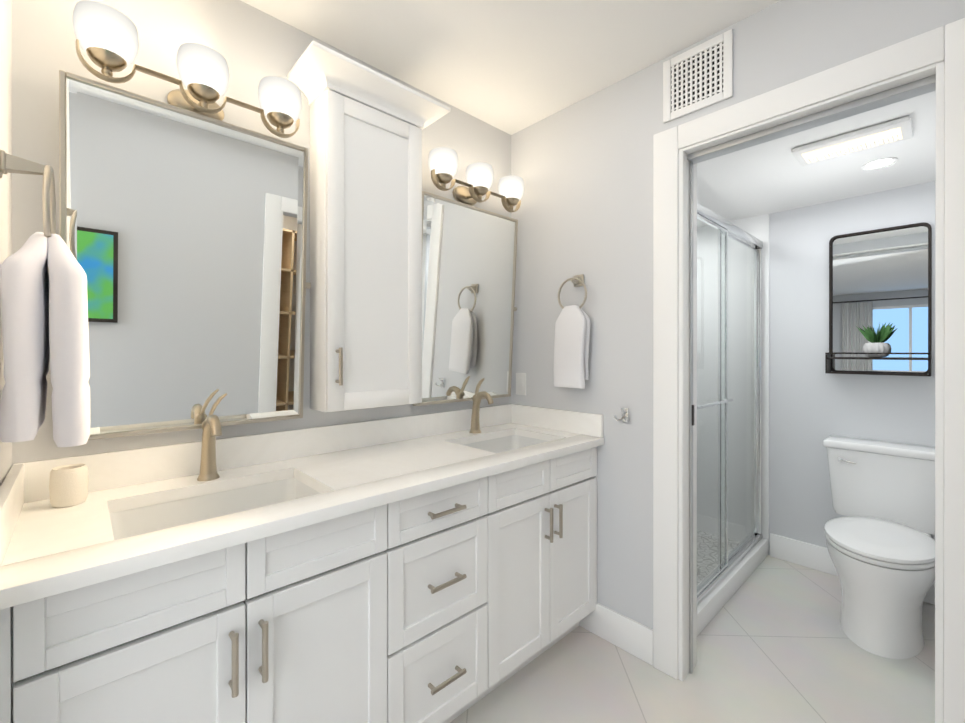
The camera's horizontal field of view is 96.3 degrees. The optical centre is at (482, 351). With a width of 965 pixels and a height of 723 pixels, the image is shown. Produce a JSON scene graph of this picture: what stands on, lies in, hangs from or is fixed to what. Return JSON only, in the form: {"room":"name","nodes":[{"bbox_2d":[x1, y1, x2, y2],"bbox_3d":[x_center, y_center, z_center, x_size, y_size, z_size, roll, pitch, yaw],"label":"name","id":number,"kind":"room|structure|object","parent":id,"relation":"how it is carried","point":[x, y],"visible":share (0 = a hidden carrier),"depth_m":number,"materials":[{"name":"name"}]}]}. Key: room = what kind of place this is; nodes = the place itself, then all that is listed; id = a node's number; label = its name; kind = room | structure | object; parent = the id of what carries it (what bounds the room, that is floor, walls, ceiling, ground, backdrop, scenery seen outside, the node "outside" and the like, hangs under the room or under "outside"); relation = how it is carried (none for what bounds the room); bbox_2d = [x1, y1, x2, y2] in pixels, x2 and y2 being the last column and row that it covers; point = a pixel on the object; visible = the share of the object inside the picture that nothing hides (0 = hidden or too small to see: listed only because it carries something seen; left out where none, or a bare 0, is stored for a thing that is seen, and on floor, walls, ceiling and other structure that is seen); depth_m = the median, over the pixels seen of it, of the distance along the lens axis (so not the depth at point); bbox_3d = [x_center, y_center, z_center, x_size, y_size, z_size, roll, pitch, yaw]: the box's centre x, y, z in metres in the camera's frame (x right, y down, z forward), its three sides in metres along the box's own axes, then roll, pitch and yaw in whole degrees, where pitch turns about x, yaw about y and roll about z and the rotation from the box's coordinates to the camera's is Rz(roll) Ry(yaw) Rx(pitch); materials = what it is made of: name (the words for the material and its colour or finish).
{"room":"bathroom","nodes":[
{"label":"bathroom","id":0,"kind":"room"},
{"bbox_2d":[0,0,11,485],"bbox_3d":[-1.015,0.051,0.809,0.134,2.440,0.682,0,0,-43],"label":"wall","id":1,"kind":"structure","parent":0,"point":[6,147],"depth_m":1.01,"materials":[{"name":"white paint"}]},
{"bbox_2d":[0,462,23,569],"bbox_3d":[-0.975,0.331,0.882,0.020,0.100,0.543,0,0,-43],"label":"backsplash","id":2,"kind":"structure","parent":1,"relation":"attached to","point":[12,487],"depth_m":0.90,"materials":[{"name":"white stone"}]},
{"bbox_2d":[0,150,89,446],"bbox_3d":[-0.926,-0.112,0.915,0.146,0.598,0.262,0,0,-43],"label":"towel ring","id":3,"kind":"object","parent":1,"relation":"attached to","point":[44,314],"visible":1,"depth_m":0.84,"materials":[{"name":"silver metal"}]},
{"bbox_2d":[12,0,510,465],"bbox_3d":[-0.039,0.050,2.259,3.512,2.440,0.150,0,0,-43],"label":"wall","id":4,"kind":"structure","parent":0,"point":[252,46],"depth_m":1.33,"materials":[{"name":"white paint"}]},
{"bbox_2d":[48,70,310,439],"bbox_3d":[-0.860,-0.234,1.321,0.669,0.940,0.097,0,0,-43],"label":"mirror","id":5,"kind":"object","parent":4,"relation":"attached to","point":[183,234],"visible":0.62,"depth_m":1.27,"materials":[{"name":"silver glass"}]},
{"bbox_2d":[72,0,301,137],"bbox_3d":[-0.836,-0.787,1.288,0.562,0.160,0.176,0,0,-43],"label":"sconce","id":6,"kind":"object","parent":4,"relation":"attached to","point":[107,41],"visible":1,"depth_m":1.22,"materials":[{"name":"white glass"}]},
{"bbox_2d":[287,41,450,411],"bbox_3d":[-0.412,-0.388,1.644,0.559,1.197,0.235,0,0,-43],"label":"upper cabinet","id":7,"kind":"object","parent":4,"relation":"attached to","point":[368,125],"visible":1,"depth_m":1.58,"materials":[{"name":"white wood"}]},
{"bbox_2d":[413,191,517,405],"bbox_3d":[-0.068,-0.223,2.061,0.652,0.916,0.096,0,0,-43],"label":"mirror","id":8,"kind":"object","parent":4,"relation":"attached to","point":[469,254],"visible":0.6,"depth_m":2.02,"materials":[{"name":"silver glass"}]},
{"bbox_2d":[428,147,523,212],"bbox_3d":[-0.028,-0.782,2.043,0.562,0.160,0.176,0,0,-43],"label":"sconce","id":9,"kind":"object","parent":4,"relation":"attached to","point":[443,164],"visible":0.96,"depth_m":1.98,"materials":[{"name":"white glass"}]},
{"bbox_2d":[24,404,511,505],"bbox_3d":[-0.506,0.330,1.705,1.828,0.100,0.020,0,0,-43],"label":"backsplash","id":10,"kind":"structure","parent":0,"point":[115,470],"depth_m":1.43,"materials":[{"name":"white stone"}]},
{"bbox_2d":[240,0,780,134],"bbox_3d":[-1.793,-1.207,-0.851,7.200,0.080,7.600,0,0,-43],"label":"ceiling","id":11,"kind":"structure","parent":0,"point":[511,67],"depth_m":1.62,"materials":[{"name":"white paint"}]},
{"bbox_2d":[450,555,934,722],"bbox_3d":[-1.187,1.303,-0.282,8.860,0.060,7.600,0,0,-43],"label":"floor","id":12,"kind":"structure","parent":0,"point":[775,644],"depth_m":1.69,"materials":[{"name":"tile"}]},
{"bbox_2d":[0,426,603,722],"bbox_3d":[-0.318,0.841,1.504,1.828,0.858,0.570,0,0,-43],"label":"bathroom vanity","id":13,"kind":"object","parent":12,"relation":"on","point":[439,567],"depth_m":1.15,"materials":[{"name":"white wood"}]},
{"bbox_2d":[49,464,88,507],"bbox_3d":[-1.035,0.334,1.083,0.072,0.092,0.072,0,0,-43],"label":"cup","id":14,"kind":"object","parent":13,"relation":"on","point":[68,485],"visible":1,"depth_m":1.06,"materials":[{"name":"white ceramic"}]},
{"bbox_2d":[0,434,603,601],"bbox_3d":[-0.164,0.397,1.339,1.828,0.033,0.115,0,0,-43],"label":"countertop","id":15,"kind":"structure","parent":13,"relation":"on","point":[25,575],"depth_m":0.97,"materials":[{"name":"white stone"}]},
{"bbox_2d":[697,530,741,583],"bbox_3d":[0.981,1.252,2.599,1.320,0.035,0.748,0,0,-43],"label":"pan","id":16,"kind":"object","parent":12,"relation":"on","point":[703,559],"depth_m":2.67,"materials":[{"name":"grey tile"}]},
{"bbox_2d":[697,202,767,635],"bbox_3d":[1.272,0.290,2.285,1.290,1.960,0.103,0,0,-43],"label":"shower enclosure","id":17,"kind":"object","parent":12,"relation":"on","point":[721,583],"visible":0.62,"depth_m":2.31,"materials":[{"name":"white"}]},
{"bbox_2d":[823,435,934,658],"bbox_3d":[1.881,0.873,2.034,0.764,0.795,0.500,0,0,-43],"label":"toilet","id":18,"kind":"object","parent":12,"relation":"on","point":[880,542],"visible":0.88,"depth_m":1.94,"materials":[{"name":"white ceramic"}]},
{"bbox_2d":[511,0,964,628],"bbox_3d":[0.848,0.050,1.685,0.120,2.440,1.900,0,0,-43],"label":"wall","id":19,"kind":"structure","parent":0,"point":[583,168],"depth_m":1.87,"materials":[{"name":"white paint"}]},
{"bbox_2d":[516,373,525,394],"bbox_3d":[0.202,0.170,2.279,0.008,0.116,0.070,0,0,-43],"label":"outlet","id":20,"kind":"object","parent":19,"relation":"attached to","point":[520,383],"visible":1,"depth_m":2.27,"materials":[{"name":"white plastic"}]},
{"bbox_2d":[512,404,603,437],"bbox_3d":[0.347,0.330,2.116,0.020,0.100,0.543,0,0,-43],"label":"backsplash","id":21,"kind":"structure","parent":19,"relation":"attached to","point":[572,422],"depth_m":2.08,"materials":[{"name":"white stone"}]},
{"bbox_2d":[553,274,589,387],"bbox_3d":[0.413,-0.098,1.981,0.102,0.518,0.173,0,0,-43],"label":"towel ring","id":22,"kind":"object","parent":19,"relation":"attached to","point":[571,342],"visible":1,"depth_m":1.94,"materials":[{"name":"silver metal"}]},
{"bbox_2d":[580,603,652,665],"bbox_3d":[0.574,1.200,1.880,0.016,0.140,0.350,0,0,-43],"label":"baseboard","id":23,"kind":"structure","parent":19,"relation":"attached to","point":[628,635],"depth_m":1.84,"materials":[{"name":"white wood"}]},
{"bbox_2d":[614,408,628,422],"bbox_3d":[0.596,0.268,1.829,0.048,0.065,0.065,0,0,-43],"label":"hook","id":24,"kind":"object","parent":19,"relation":"attached to","point":[625,415],"visible":0.98,"depth_m":1.83,"materials":[{"name":"silver metal"}]},
{"bbox_2d":[663,29,732,122],"bbox_3d":[0.805,-1.030,1.630,0.010,0.240,0.250,0,0,-43],"label":"air vent","id":25,"kind":"object","parent":19,"relation":"in","point":[701,77],"visible":1,"depth_m":1.62,"materials":[{"name":"white metal"}]},
{"bbox_2d":[653,18,964,722],"bbox_3d":[1.048,0.199,1.463,0.150,2.144,0.899,0,0,-43],"label":"door frame","id":26,"kind":"structure","parent":19,"relation":"attached to","point":[925,63],"depth_m":1.41,"materials":[{"name":"white wood"}]},
{"bbox_2d":[697,91,935,227],"bbox_3d":[1.418,-1.015,2.216,1.440,0.309,1.900,0,0,-43],"label":"ceiling","id":27,"kind":"structure","parent":0,"point":[773,176],"depth_m":2.05,"materials":[{"name":"white paint"}]},
{"bbox_2d":[791,116,913,165],"bbox_3d":[1.498,-0.844,1.762,0.200,0.027,0.360,0,0,-43],"label":"ceiling light","id":28,"kind":"object","parent":27,"relation":"attached to","point":[889,132],"visible":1,"depth_m":1.72,"materials":[{"name":"white plastic"}]},
{"bbox_2d":[862,157,897,169],"bbox_3d":[1.810,-0.856,1.971,0.124,0.003,0.124,0,0,-43],"label":"recessed light","id":29,"kind":"object","parent":27,"relation":"in","point":[881,163],"visible":1,"depth_m":1.97,"materials":[{"name":"white"}]},
{"bbox_2d":[768,181,935,554],"bbox_3d":[1.900,0.204,2.668,0.120,2.130,1.900,0,0,-43],"label":"wall","id":30,"kind":"structure","parent":0,"point":[813,405],"depth_m":2.52,"materials":[{"name":"white paint"}]},
{"bbox_2d":[697,213,768,549],"bbox_3d":[1.504,0.186,2.995,0.012,2.095,0.822,0,0,-43],"label":"shower wall tile","id":31,"kind":"structure","parent":30,"relation":"attached to","point":[757,226],"depth_m":2.83,"materials":[{"name":"white tile"}]},
{"bbox_2d":[770,533,934,604],"bbox_3d":[2.095,1.200,2.359,0.019,0.140,0.900,0,0,-43],"label":"baseboard","id":32,"kind":"structure","parent":30,"relation":"attached to","point":[809,555],"depth_m":2.54,"materials":[{"name":"white wood"}]},
{"bbox_2d":[825,222,931,375],"bbox_3d":[2.081,-0.268,2.285,0.133,0.775,0.405,0,0,-43],"label":"mirror","id":33,"kind":"object","parent":30,"relation":"attached to","point":[883,276],"visible":0.98,"depth_m":2.31,"materials":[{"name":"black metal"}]},
{"bbox_2d":[857,322,893,356],"bbox_3d":[2.071,-0.066,2.281,0.102,0.188,0.158,0,0,-43],"label":"potted plant","id":34,"kind":"object","parent":33,"relation":"on","point":[881,335],"visible":0.94,"depth_m":2.26,"materials":[{"name":"green plant"}]}
]}

